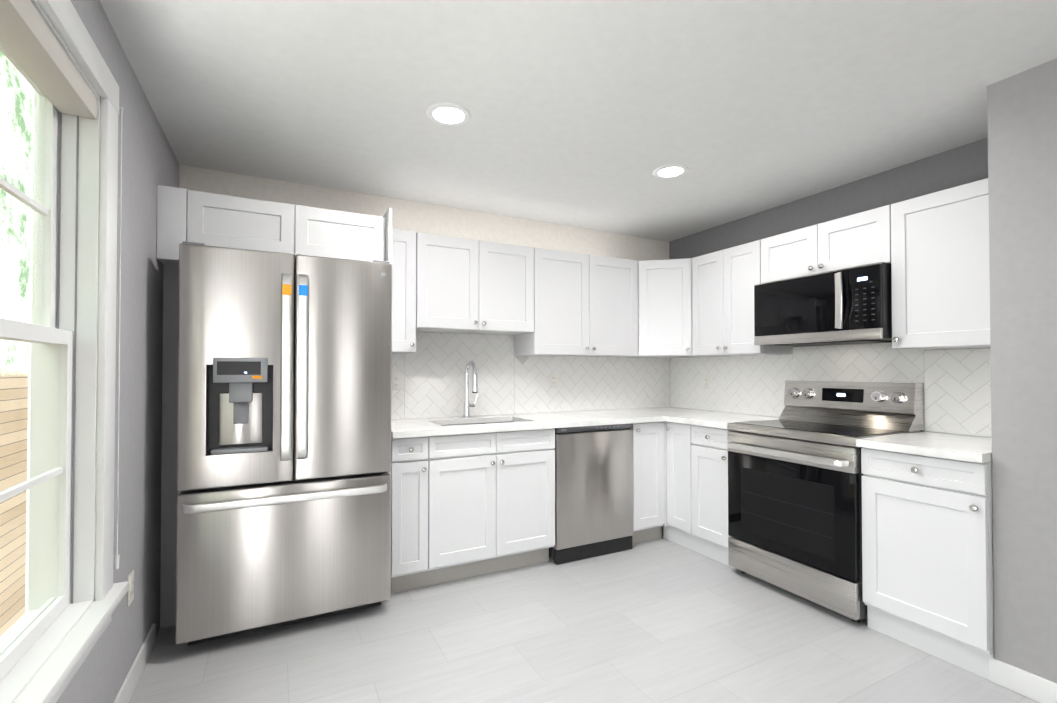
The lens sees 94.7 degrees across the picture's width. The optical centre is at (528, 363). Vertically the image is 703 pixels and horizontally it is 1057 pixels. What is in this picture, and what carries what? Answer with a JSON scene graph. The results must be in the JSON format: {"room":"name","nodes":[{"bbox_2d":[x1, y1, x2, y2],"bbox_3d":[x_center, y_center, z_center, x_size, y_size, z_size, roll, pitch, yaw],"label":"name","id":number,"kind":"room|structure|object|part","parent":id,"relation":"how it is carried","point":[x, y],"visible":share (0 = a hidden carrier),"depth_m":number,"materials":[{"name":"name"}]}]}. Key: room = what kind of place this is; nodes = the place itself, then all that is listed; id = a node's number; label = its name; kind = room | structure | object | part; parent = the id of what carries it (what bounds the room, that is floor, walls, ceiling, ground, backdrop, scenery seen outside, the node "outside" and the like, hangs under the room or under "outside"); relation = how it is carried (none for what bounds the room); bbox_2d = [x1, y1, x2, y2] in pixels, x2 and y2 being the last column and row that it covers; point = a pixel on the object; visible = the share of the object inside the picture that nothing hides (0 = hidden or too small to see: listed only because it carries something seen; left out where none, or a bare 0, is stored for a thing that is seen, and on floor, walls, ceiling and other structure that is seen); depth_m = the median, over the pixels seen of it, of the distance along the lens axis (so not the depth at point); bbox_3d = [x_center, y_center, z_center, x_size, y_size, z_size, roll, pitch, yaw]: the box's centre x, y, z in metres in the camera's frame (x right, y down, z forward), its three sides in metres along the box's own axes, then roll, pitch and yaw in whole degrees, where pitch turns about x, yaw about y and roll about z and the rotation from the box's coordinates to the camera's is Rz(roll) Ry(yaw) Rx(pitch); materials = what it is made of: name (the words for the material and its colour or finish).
{"room":"kitchen","nodes":[
{"label":"kitchen","id":0,"kind":"room"},
{"bbox_2d":[25,0,178,702],"bbox_3d":[-0.746,0.051,0.195,0.184,2.400,5.600,0,-1,-27],"label":"wall","id":1,"kind":"structure","parent":0,"point":[150,163],"depth_m":1.90,"materials":[{"name":"grey paint"}]},
{"bbox_2d":[0,0,128,702],"bbox_3d":[-1.083,-0.049,0.900,0.205,1.787,1.630,0,-1,-27],"label":"window","id":2,"kind":"structure","parent":1,"relation":"in","point":[46,666],"depth_m":1.46,"materials":[{"name":"white paint"}]},
{"bbox_3d":[-1.121,-0.058,0.881,0.070,1.559,1.328,0,-1,-27],"label":"window sash","id":3,"kind":"part","parent":2,"relation":"part of","materials":[{"name":"white wood"}]},
{"bbox_2d":[0,0,122,568],"bbox_3d":[-1.099,-0.099,0.971,0.124,1.560,1.467,0,-1,-27],"label":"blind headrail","id":4,"kind":"object","parent":2,"relation":"attached to","point":[29,42],"visible":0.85,"depth_m":1.26,"materials":[{"name":"white plastic"}]},
{"bbox_2d":[127,570,133,606],"bbox_3d":[-1.526,0.862,1.869,0.007,0.116,0.072,0,-1,-27],"label":"electrical outlet","id":5,"kind":"object","parent":1,"relation":"attached to","point":[130,595],"visible":1,"depth_m":1.86,"materials":[{"name":"white plastic"}]},
{"bbox_2d":[113,624,155,702],"bbox_3d":[-0.554,1.200,-0.033,0.013,0.095,5.045,0,-1,-27],"label":"baseboard","id":6,"kind":"structure","parent":1,"relation":"attached to","point":[127,688],"depth_m":1.93,"materials":[{"name":"white paint"}]},
{"bbox_2d":[179,165,668,419],"bbox_3d":[-0.382,0.094,3.616,4.230,2.400,0.160,0,-1,-27],"label":"wall","id":7,"kind":"structure","parent":0,"point":[416,217],"depth_m":3.41,"materials":[{"name":"white paint"}]},
{"bbox_2d":[392,229,419,353],"bbox_3d":[-0.858,-0.440,3.104,0.205,0.744,0.328,0,-1,-27],"label":"upper cabinet","id":8,"kind":"object","parent":7,"relation":"attached to","point":[405,244],"depth_m":2.98,"materials":[{"name":"white paint"}]},
{"bbox_2d":[420,233,479,333],"bbox_3d":[-0.582,-0.514,3.245,0.410,0.592,0.328,0,-1,-27],"label":"upper cabinet","id":9,"kind":"object","parent":7,"relation":"attached to","point":[449,266],"depth_m":3.11,"materials":[{"name":"white paint"}]},
{"bbox_2d":[480,240,535,337],"bbox_3d":[-0.217,-0.512,3.432,0.410,0.592,0.328,0,-1,-27],"label":"upper cabinet","id":10,"kind":"object","parent":7,"relation":"attached to","point":[507,271],"depth_m":3.30,"materials":[{"name":"white paint"}]},
{"bbox_2d":[391,332,666,419],"bbox_3d":[0.126,0.086,3.778,2.575,0.591,0.011,0,-1,-27],"label":"tile backsplash","id":11,"kind":"structure","parent":7,"relation":"attached to","point":[433,376],"depth_m":3.63,"materials":[{"name":"white tile"}]},
{"bbox_2d":[392,373,401,389],"bbox_3d":[-0.882,0.120,3.255,0.072,0.116,0.007,0,-1,-27],"label":"electrical outlet","id":12,"kind":"object","parent":11,"relation":"attached to","point":[396,381],"visible":0.85,"depth_m":3.25,"materials":[{"name":"white plastic"}]},
{"bbox_2d":[550,373,557,387],"bbox_3d":[0.199,0.132,3.808,0.072,0.116,0.007,0,-1,-27],"label":"electrical outlet","id":13,"kind":"object","parent":11,"relation":"attached to","point":[553,380],"visible":1,"depth_m":3.81,"materials":[{"name":"white plastic"}]},
{"bbox_2d":[514,248,591,356],"bbox_3d":[0.170,-0.434,3.629,0.456,0.744,0.328,0,-1,-27],"label":"upper cabinet","id":14,"kind":"object","parent":7,"relation":"attached to","point":[563,278],"depth_m":3.50,"materials":[{"name":"white paint"}]},
{"bbox_2d":[592,255,639,356],"bbox_3d":[0.576,-0.431,3.837,0.456,0.744,0.328,0,-1,-27],"label":"upper cabinet","id":15,"kind":"object","parent":7,"relation":"attached to","point":[615,281],"depth_m":3.70,"materials":[{"name":"white paint"}]},
{"bbox_2d":[636,258,691,357],"bbox_3d":[1.121,-0.429,3.973,0.631,0.744,0.583,0,-1,-27],"label":"upper cabinet","id":16,"kind":"object","parent":7,"relation":"attached to","point":[665,285],"depth_m":3.76,"materials":[{"name":"white paint"}]},
{"bbox_2d":[99,0,1056,241],"bbox_3d":[0.930,-1.198,1.069,4.230,0.120,6.200,0,-1,-27],"label":"ceiling","id":17,"kind":"structure","parent":0,"point":[591,114],"depth_m":2.02,"materials":[{"name":"paint"}]},
{"bbox_2d":[426,102,470,125],"bbox_3d":[-0.359,-1.120,2.185,0.196,0.006,0.203,0,-1,-27],"label":"recessed light","id":18,"kind":"object","parent":17,"relation":"in","point":[447,114],"depth_m":2.18,"materials":[{"name":"white paint"}]},
{"bbox_2d":[653,164,688,178],"bbox_3d":[0.820,-1.112,2.810,0.200,0.006,0.200,0,-1,-27],"label":"recessed light","id":19,"kind":"object","parent":17,"relation":"in","point":[669,171],"depth_m":2.82,"materials":[{"name":"white paint"}]},
{"bbox_2d":[129,526,1038,702],"bbox_3d":[0.930,1.321,1.037,4.230,0.120,6.200,0,-1,-27],"label":"floor","id":20,"kind":"structure","parent":0,"point":[662,620],"depth_m":2.16,"materials":[{"name":"tile"}]},
{"bbox_2d":[157,185,391,627],"bbox_3d":[-1.352,0.217,2.679,1.048,2.130,0.618,0,-1,-27],"label":"tall cabinet","id":21,"kind":"object","parent":20,"relation":"on","point":[212,219],"visible":0.6,"depth_m":2.38,"materials":[{"name":"white paint"}]},
{"bbox_2d":[175,241,391,645],"bbox_3d":[-1.256,0.378,2.587,0.902,1.807,0.780,0,-1,-27],"label":"refrigerator","id":22,"kind":"object","parent":20,"relation":"on","point":[284,436],"visible":1,"depth_m":2.26,"materials":[{"name":"grey metal"}]},
{"bbox_2d":[391,436,434,592],"bbox_3d":[-0.783,0.848,2.962,0.224,0.876,0.618,0,-1,-27],"label":"base cabinet","id":23,"kind":"object","parent":20,"relation":"on","point":[412,458],"depth_m":2.70,"materials":[{"name":"white paint"}]},
{"bbox_2d":[391,407,706,437],"bbox_3d":[0.270,0.488,3.490,2.576,0.218,0.646,0,-1,-27],"label":"countertop","id":24,"kind":"structure","parent":23,"relation":"on","point":[400,428],"depth_m":3.26,"materials":[{"name":"stone"}]},
{"bbox_2d":[462,361,477,417],"bbox_3d":[-0.375,0.178,3.348,0.109,0.397,0.213,0,-1,-27],"label":"faucet","id":25,"kind":"object","parent":24,"relation":"on","point":[466,409],"visible":1,"depth_m":3.38,"materials":[{"name":"silver metal"}]},
{"bbox_2d":[549,423,632,564],"bbox_3d":[0.323,0.853,3.496,0.614,0.872,0.580,0,-1,-27],"label":"dishwasher","id":26,"kind":"object","parent":20,"relation":"on","point":[593,491],"visible":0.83,"depth_m":3.23,"materials":[{"name":"grey metal"}]},
{"bbox_2d":[630,421,662,543],"bbox_3d":[0.733,0.858,3.738,0.324,0.876,0.618,0,-1,-27],"label":"base cabinet","id":27,"kind":"object","parent":20,"relation":"on","point":[647,436],"depth_m":3.46,"materials":[{"name":"white paint"}]},
{"bbox_2d":[663,421,690,548],"bbox_3d":[1.317,0.856,3.569,0.636,0.876,0.253,0,-1,-27],"label":"base cabinet","id":28,"kind":"object","parent":20,"relation":"on","point":[676,436],"depth_m":3.45,"materials":[{"name":"white paint"}]},
{"bbox_2d":[663,411,778,428],"bbox_3d":[1.400,0.395,3.391,0.656,0.036,0.509,0,-1,-27],"label":"countertop","id":29,"kind":"structure","parent":28,"relation":"on","point":[715,419],"depth_m":3.40,"materials":[{"name":"stone"}]},
{"bbox_2d":[691,425,735,568],"bbox_3d":[1.456,0.852,3.316,0.618,0.876,0.324,0,-1,-27],"label":"base cabinet","id":30,"kind":"object","parent":20,"relation":"on","point":[709,445],"depth_m":3.19,"materials":[{"name":"white paint"}]},
{"bbox_2d":[727,380,923,622],"bbox_3d":[1.660,0.696,2.809,0.699,1.176,0.752,0,-1,-27],"label":"range","id":31,"kind":"object","parent":20,"relation":"on","point":[795,474],"visible":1,"depth_m":2.65,"materials":[{"name":"grey metal"}]},
{"bbox_2d":[861,447,993,679],"bbox_3d":[1.987,0.839,2.280,0.618,0.876,0.467,0,-1,-27],"label":"base cabinet","id":32,"kind":"object","parent":20,"relation":"on","point":[927,522],"depth_m":2.11,"materials":[{"name":"white paint"}]},
{"bbox_2d":[856,431,991,462],"bbox_3d":[1.973,0.381,2.282,0.646,0.036,0.473,0,-1,-27],"label":"countertop","id":33,"kind":"structure","parent":32,"relation":"on","point":[977,449],"depth_m":2.20,"materials":[{"name":"stone"}]},
{"bbox_2d":[669,138,991,437],"bbox_3d":[1.892,0.091,3.333,0.160,2.400,2.416,0,-1,-27],"label":"wall","id":34,"kind":"structure","parent":0,"point":[959,166],"depth_m":2.99,"materials":[{"name":"grey paint"}]},
{"bbox_2d":[692,251,719,356],"bbox_3d":[1.458,-0.433,3.649,0.328,0.744,0.297,0,-1,-27],"label":"upper cabinet","id":35,"kind":"object","parent":34,"relation":"attached to","point":[705,268],"depth_m":3.59,"materials":[{"name":"white paint"}]},
{"bbox_2d":[720,240,792,355],"bbox_3d":[1.593,-0.437,3.385,0.328,0.744,0.296,0,-1,-27],"label":"upper cabinet","id":36,"kind":"object","parent":34,"relation":"attached to","point":[739,265],"depth_m":3.33,"materials":[{"name":"white paint"}]},
{"bbox_2d":[760,226,811,282],"bbox_3d":[1.747,-0.662,3.085,0.328,0.300,0.379,0,-1,-27],"label":"upper cabinet","id":37,"kind":"object","parent":34,"relation":"attached to","point":[789,254],"depth_m":3.02,"materials":[{"name":"white paint"}]},
{"bbox_2d":[667,342,990,436],"bbox_3d":[1.810,0.131,3.285,0.025,0.488,2.400,0,-1,-27],"label":"tile backsplash","id":38,"kind":"structure","parent":34,"relation":"attached to","point":[956,388],"depth_m":3.00,"materials":[{"name":"white tile"}]},
{"bbox_2d":[703,375,709,388],"bbox_3d":[1.454,0.149,3.982,0.007,0.116,0.072,0,-1,-27],"label":"electrical outlet","id":39,"kind":"object","parent":38,"relation":"attached to","point":[706,381],"visible":1,"depth_m":3.98,"materials":[{"name":"white plastic"}]},
{"bbox_2d":[812,204,891,273],"bbox_3d":[1.920,-0.667,2.748,0.328,0.300,0.379,0,-1,-27],"label":"upper cabinet","id":40,"kind":"object","parent":34,"relation":"attached to","point":[865,237],"depth_m":2.67,"materials":[{"name":"white paint"}]},
{"bbox_2d":[754,262,891,345],"bbox_3d":[1.781,-0.314,2.886,0.446,0.396,0.740,0,-1,-27],"label":"microwave","id":41,"kind":"object","parent":40,"relation":"attached to","point":[850,305],"visible":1,"depth_m":2.72,"materials":[{"name":"black glass"}]},
{"bbox_2d":[891,178,989,349],"bbox_3d":[2.115,-0.450,2.365,0.328,0.744,0.472,0,-1,-27],"label":"upper cabinet","id":42,"kind":"object","parent":34,"relation":"attached to","point":[932,249],"depth_m":2.31,"materials":[{"name":"white paint"}]},
{"bbox_2d":[987,58,1056,682],"bbox_3d":[2.913,0.057,0.711,0.730,2.400,3.184,0,-1,-27],"label":"wall","id":43,"kind":"structure","parent":0,"point":[1022,147],"depth_m":1.87,"materials":[{"name":"grey paint"}]},
{"bbox_2d":[989,657,1056,702],"bbox_3d":[2.580,1.208,0.533,0.013,0.095,3.197,0,-1,-27],"label":"baseboard","id":44,"kind":"structure","parent":43,"relation":"attached to","point":[1025,683],"depth_m":1.86,"materials":[{"name":"white paint"}]},
{"label":"outside","id":45,"kind":"structure","parent":0,"visible":0},
{"bbox_2d":[0,50,31,636],"bbox_3d":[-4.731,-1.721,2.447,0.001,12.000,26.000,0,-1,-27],"label":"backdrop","id":46,"kind":"structure","parent":45,"point":[23,301],"depth_m":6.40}
]}

